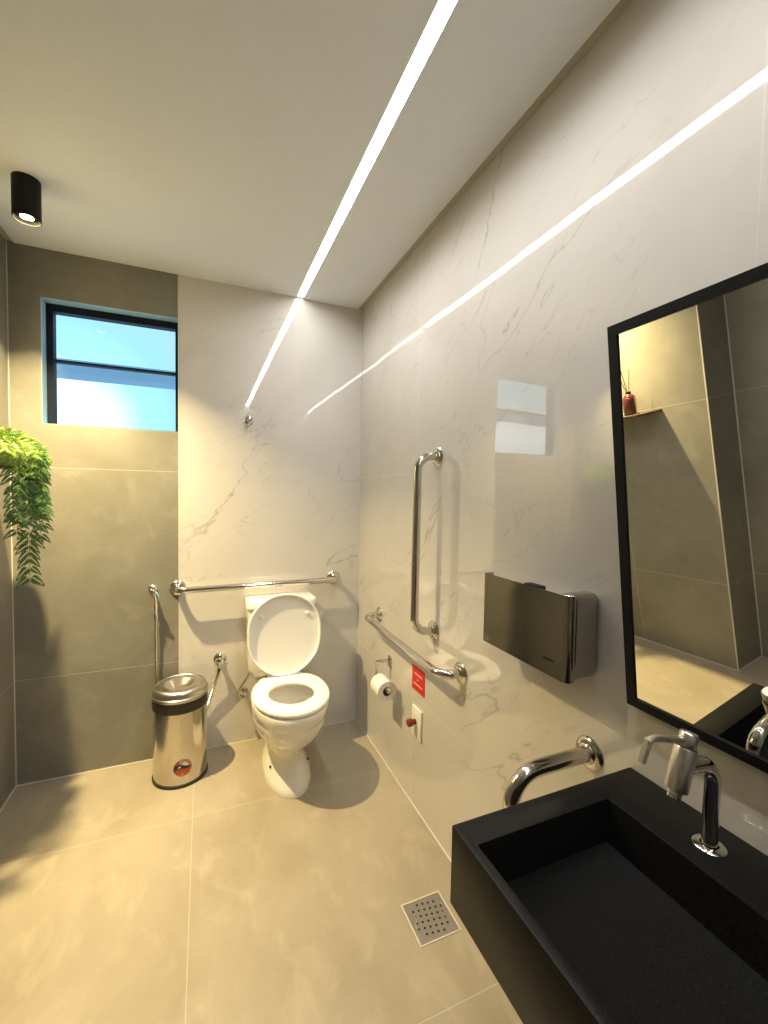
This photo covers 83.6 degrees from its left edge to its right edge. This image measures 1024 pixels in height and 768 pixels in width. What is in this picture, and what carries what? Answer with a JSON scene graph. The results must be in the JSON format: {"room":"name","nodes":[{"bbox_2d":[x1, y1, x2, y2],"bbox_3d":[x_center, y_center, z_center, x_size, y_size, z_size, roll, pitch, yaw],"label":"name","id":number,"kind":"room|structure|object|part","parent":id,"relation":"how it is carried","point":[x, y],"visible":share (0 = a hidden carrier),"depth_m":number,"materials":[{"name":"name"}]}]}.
{"room":"public restroom","nodes":[
{"label":"public restroom","id":0,"kind":"room"},
{"bbox_2d":[0,234,15,809],"bbox_3d":[-1.660,0.022,1.449,0.323,2.560,1.195,0,3,-23],"label":"wall","id":1,"kind":"structure","parent":0,"point":[7,720],"depth_m":1.89,"materials":[{"name":"tile"}]},
{"bbox_2d":[0,462,11,468],"bbox_3d":[-1.410,-0.168,1.504,0.180,0.012,0.654,0,3,-23],"label":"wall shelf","id":2,"kind":"object","parent":1,"relation":"attached to","point":[1,463],"visible":0.02,"depth_m":1.47,"materials":[{"name":"brown wood"}]},
{"bbox_2d":[0,425,53,589],"bbox_3d":[-1.355,-0.015,1.616,0.329,0.622,0.227,3,3,39],"label":"fern","id":3,"kind":"object","parent":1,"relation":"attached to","point":[27,457],"visible":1,"depth_m":1.59,"materials":[{"name":"green plant"}]},
{"bbox_2d":[0,241,450,861],"bbox_3d":[-0.388,0.115,0.715,1.900,2.480,3.302,0,3,-23],"label":"trim","id":4,"kind":"structure","parent":1,"relation":"attached to","point":[6,241],"depth_m":2.04,"materials":[{"name":"beige tile"}]},
{"bbox_2d":[6,240,178,784],"bbox_3d":[-1.400,-0.002,2.141,0.692,2.560,0.119,0,3,-23],"label":"wall","id":5,"kind":"structure","parent":0,"point":[84,651],"depth_m":2.08,"materials":[{"name":"tile"}]},
{"bbox_2d":[40,296,177,431],"bbox_3d":[-1.330,-0.698,2.131,0.571,0.575,0.110,0,3,-23],"label":"window","id":6,"kind":"structure","parent":5,"relation":"in","point":[49,307],"depth_m":2.07,"materials":[{"name":"black metal"}]},
{"bbox_3d":[-1.337,-0.723,2.162,0.521,0.011,0.036,0,3,-23],"label":"sash rail","id":7,"kind":"part","parent":6,"relation":"part of","materials":[{"name":"black metal"}]},
{"bbox_2d":[148,585,220,710],"bbox_3d":[-1.029,0.793,2.228,0.344,0.846,0.075,0,3,-23],"label":"bidet sprayer","id":8,"kind":"object","parent":5,"relation":"attached to","point":[152,589],"visible":0.63,"depth_m":2.18,"materials":[{"name":"silver metal"}]},
{"bbox_2d":[0,720,522,1023],"bbox_3d":[-0.411,1.404,0.768,2.100,0.100,3.500,0,3,-23],"label":"floor","id":9,"kind":"structure","parent":0,"point":[222,897],"depth_m":1.46,"materials":[{"name":"tile"}]},
{"bbox_2d":[151,674,207,789],"bbox_3d":[-0.999,1.061,2.109,0.253,0.453,0.253,0,3,-23],"label":"waste bin","id":10,"kind":"object","parent":9,"relation":"on","point":[179,702],"visible":1,"depth_m":2.01,"materials":[{"name":"silver metal"}]},
{"bbox_3d":[-0.996,0.859,2.100,0.253,0.049,0.253,0,3,-23],"label":"lid","id":11,"kind":"part","parent":10,"relation":"part of","materials":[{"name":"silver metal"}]},
{"bbox_2d":[173,762,191,776],"bbox_3d":[-0.943,1.199,2.011,0.080,0.074,0.007,0,3,-30],"label":"print","id":12,"kind":"object","parent":10,"relation":"attached to","point":[180,769],"depth_m":2.01,"materials":[{"name":"red"}]},
{"bbox_2d":[244,590,329,798],"bbox_3d":[-0.479,0.861,2.142,0.374,0.868,0.661,0,3,-23],"label":"toilet","id":13,"kind":"object","parent":9,"relation":"on","point":[289,705],"visible":1,"depth_m":2.16,"materials":[{"name":"white ceramic"}]},
{"bbox_3d":[-0.570,0.681,2.352,0.346,0.366,0.186,0,3,-23],"label":"tank","id":14,"kind":"part","parent":13,"relation":"part of","materials":[{"name":"white ceramic"}]},
{"bbox_3d":[-0.565,0.475,2.339,0.363,0.045,0.197,0,3,-23],"label":"tank lid","id":15,"kind":"part","parent":13,"relation":"part of","materials":[{"name":"white ceramic"}]},
{"bbox_3d":[-0.512,0.630,2.221,0.374,0.417,0.060,0,3,-23],"label":"lid","id":16,"kind":"part","parent":13,"relation":"part of","materials":[{"name":"white plastic"}]},
{"bbox_3d":[-0.438,0.861,2.039,0.358,0.024,0.438,0,3,-23],"label":"seat","id":17,"kind":"part","parent":13,"relation":"part of","materials":[{"name":"white plastic"}]},
{"bbox_2d":[401,891,460,947],"bbox_3d":[0.152,1.335,1.415,0.146,0.004,0.146,0,3,-23],"label":"floor drain","id":18,"kind":"object","parent":9,"relation":"on","point":[430,920],"visible":1,"depth_m":1.41,"materials":[{"name":"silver metal"}]},
{"bbox_2d":[179,275,361,747],"bbox_3d":[-0.626,-0.002,2.465,0.985,2.560,0.120,0,3,-23],"label":"wall","id":19,"kind":"structure","parent":0,"point":[276,497],"depth_m":2.37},
{"bbox_2d":[214,652,228,667],"bbox_3d":[-0.873,0.793,2.302,0.074,0.062,0.060,0,3,-23],"label":"valve","id":20,"kind":"object","parent":19,"relation":"attached to","point":[219,658],"visible":1,"depth_m":2.30,"materials":[{"name":"silver metal"}]},
{"bbox_2d":[238,672,249,697],"bbox_3d":[-0.765,0.941,2.346,0.065,0.154,0.076,0,3,-23],"label":"supply hose","id":21,"kind":"object","parent":19,"relation":"attached to","point":[242,692],"visible":0.98,"depth_m":2.32,"materials":[{"name":"silver metal"}]},
{"bbox_2d":[244,416,253,424],"bbox_3d":[-0.722,-0.492,2.304,0.050,0.057,0.058,0,3,-23],"label":"robe hook","id":22,"kind":"object","parent":19,"relation":"attached to","point":[248,420],"visible":1,"depth_m":2.30,"materials":[{"name":"silver metal"}]},
{"bbox_2d":[169,571,339,594],"bbox_3d":[-0.669,0.393,2.351,0.914,0.085,0.092,0,3,-23],"label":"grab bar","id":23,"kind":"object","parent":19,"relation":"attached to","point":[178,587],"visible":1,"depth_m":2.29,"materials":[{"name":"silver metal"}]},
{"bbox_2d":[0,0,619,308],"bbox_3d":[-0.379,-1.164,0.656,1.872,0.080,3.300,0,3,-23],"label":"ceiling","id":24,"kind":"structure","parent":0,"point":[221,141],"depth_m":1.25,"materials":[{"name":"paint"}]},
{"bbox_2d":[11,171,41,226],"bbox_3d":[-1.267,-1.106,1.523,0.084,0.138,0.084,0,3,-23],"label":"ceiling spotlight","id":25,"kind":"object","parent":24,"relation":"attached to","point":[26,194],"visible":1,"depth_m":1.50,"materials":[{"name":"black metal"}]},
{"bbox_3d":[-1.268,-1.048,1.526,0.041,0.001,0.041,0,3,-23],"label":"bulb","id":26,"kind":"part","parent":25,"relation":"part of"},
{"bbox_2d":[297,0,457,296],"bbox_3d":[0.165,-1.131,0.890,0.038,0.017,3.268,0,3,-23],"label":"recessed light","id":27,"kind":"object","parent":24,"relation":"in","point":[443,9],"visible":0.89,"depth_m":1.25,"materials":[{"name":"white plastic"}]},
{"bbox_2d":[356,0,767,858],"bbox_3d":[0.535,0.075,1.100,0.100,2.560,3.500,0,3,-23],"label":"wall","id":28,"kind":"structure","parent":0,"point":[638,185],"depth_m":1.17,"materials":[{"name":"stone"}]},
{"bbox_2d":[0,0,631,308],"bbox_3d":[-0.263,-1.166,0.704,1.677,0.075,3.300,0,3,-23],"label":"trim","id":29,"kind":"structure","parent":28,"relation":"attached to","point":[619,8],"depth_m":1.26,"materials":[{"name":"beige"}]},
{"bbox_2d":[375,655,391,692],"bbox_3d":[0.019,0.784,2.086,0.088,0.112,0.176,0,3,-23],"label":"paper holder","id":30,"kind":"object","parent":28,"relation":"attached to","point":[389,660],"visible":0.7,"depth_m":2.14,"materials":[{"name":"silver metal"}]},
{"bbox_3d":[-0.009,0.793,2.072,0.011,0.080,0.156,0,3,-23],"label":"rod","id":31,"kind":"part","parent":30,"relation":"part of","materials":[{"name":"silver metal"}]},
{"bbox_2d":[370,673,395,700],"bbox_3d":[-0.004,0.840,2.062,0.095,0.095,0.100,0,3,-23],"label":"toilet roll","id":32,"kind":"object","parent":30,"relation":"hanging from","point":[379,682],"visible":0.96,"depth_m":2.02,"materials":[{"name":"white paper"}]},
{"bbox_3d":[-0.007,0.746,2.150,0.074,0.015,0.013,0,3,-23],"label":"arm","id":33,"kind":"part","parent":30,"relation":"part of","materials":[{"name":"silver metal"}]},
{"bbox_3d":[0.029,0.752,2.165,0.008,0.054,0.035,0,3,-23],"label":"wall plate","id":34,"kind":"part","parent":30,"relation":"part of","materials":[{"name":"silver metal"}]},
{"bbox_2d":[406,704,421,742],"bbox_3d":[0.126,0.927,1.881,0.049,0.134,0.086,0,3,-23],"label":"button","id":35,"kind":"object","parent":28,"relation":"attached to","point":[415,722],"visible":1,"depth_m":1.87,"materials":[{"name":"white plastic"}]},
{"bbox_3d":[0.144,0.927,1.888,0.010,0.134,0.086,0,3,-23],"label":"wall plate","id":36,"kind":"part","parent":35,"relation":"part of","materials":[{"name":"white plastic"}]},
{"bbox_2d":[365,607,466,684],"bbox_3d":[0.083,0.569,1.916,0.102,0.085,0.870,0,3,-23],"label":"grab bar","id":37,"kind":"object","parent":28,"relation":"attached to","point":[459,673],"visible":1,"depth_m":1.69,"materials":[{"name":"silver metal"}]},
{"bbox_2d":[412,663,424,697],"bbox_3d":[0.150,0.736,1.882,0.003,0.108,0.115,0,3,-23],"label":"sign","id":38,"kind":"object","parent":28,"relation":"attached to","point":[418,676],"visible":1,"depth_m":1.88,"materials":[{"name":"red plastic"}]},
{"bbox_2d":[410,447,442,639],"bbox_3d":[0.161,0.131,1.723,0.106,0.786,0.082,0,3,-23],"label":"grab bar","id":39,"kind":"object","parent":28,"relation":"attached to","point":[436,456],"visible":1,"depth_m":1.70,"materials":[{"name":"silver metal"}]},
{"bbox_2d":[483,572,597,683],"bbox_3d":[0.405,0.287,1.149,0.100,0.206,0.319,0,3,-23],"label":"dispenser","id":40,"kind":"object","parent":28,"relation":"attached to","point":[555,634],"visible":1,"depth_m":1.05,"materials":[{"name":"silver metal"}]},
{"bbox_2d":[502,735,602,808],"bbox_3d":[0.383,0.722,1.004,0.253,0.349,0.079,0,3,-23],"label":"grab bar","id":41,"kind":"object","parent":28,"relation":"attached to","point":[587,752],"visible":0.37,"depth_m":0.99,"materials":[{"name":"silver metal"}]},
{"bbox_2d":[450,767,767,1023],"bbox_3d":[0.487,0.652,0.492,0.457,0.144,0.805,0,3,-23],"label":"sink","id":42,"kind":"object","parent":28,"relation":"attached to","point":[594,901],"visible":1,"depth_m":0.68,"materials":[{"name":"black stone"}]},
{"bbox_2d":[637,728,727,857],"bbox_3d":[0.487,0.460,0.700,0.202,0.223,0.049,0,3,-23],"label":"faucet","id":43,"kind":"object","parent":42,"relation":"on","point":[684,762],"visible":1,"depth_m":0.70,"materials":[{"name":"silver metal"}]},
{"bbox_3d":[0.439,0.368,0.677,0.096,0.040,0.011,0,3,-20],"label":"lever","id":44,"kind":"part","parent":43,"relation":"part of","materials":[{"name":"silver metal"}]},
{"bbox_2d":[666,791,681,800],"bbox_3d":[0.468,0.456,0.692,0.022,0.013,0.021,0,3,-23],"label":"outlet","id":45,"kind":"object","parent":43,"relation":"attached to","point":[676,795],"depth_m":0.68,"materials":[{"name":"silver metal"}]},
{"bbox_2d":[607,262,767,773],"bbox_3d":[0.649,0.038,0.549,0.129,0.791,0.770,0,3,-23],"label":"framed mirror","id":46,"kind":"object","parent":28,"relation":"attached to","point":[689,373],"visible":1,"depth_m":0.75,"materials":[{"name":"mirror glass"},{"name":"black painted metal"}]},
{"label":"outside","id":47,"kind":"structure","parent":0,"visible":0},
{"bbox_2d":[57,358,174,389],"bbox_3d":[-2.044,-1.105,3.499,3.600,0.104,0.220,0,3,-23],"label":"beam","id":48,"kind":"structure","parent":47,"point":[64,371],"depth_m":3.39,"materials":[{"name":"blue"}]}
]}

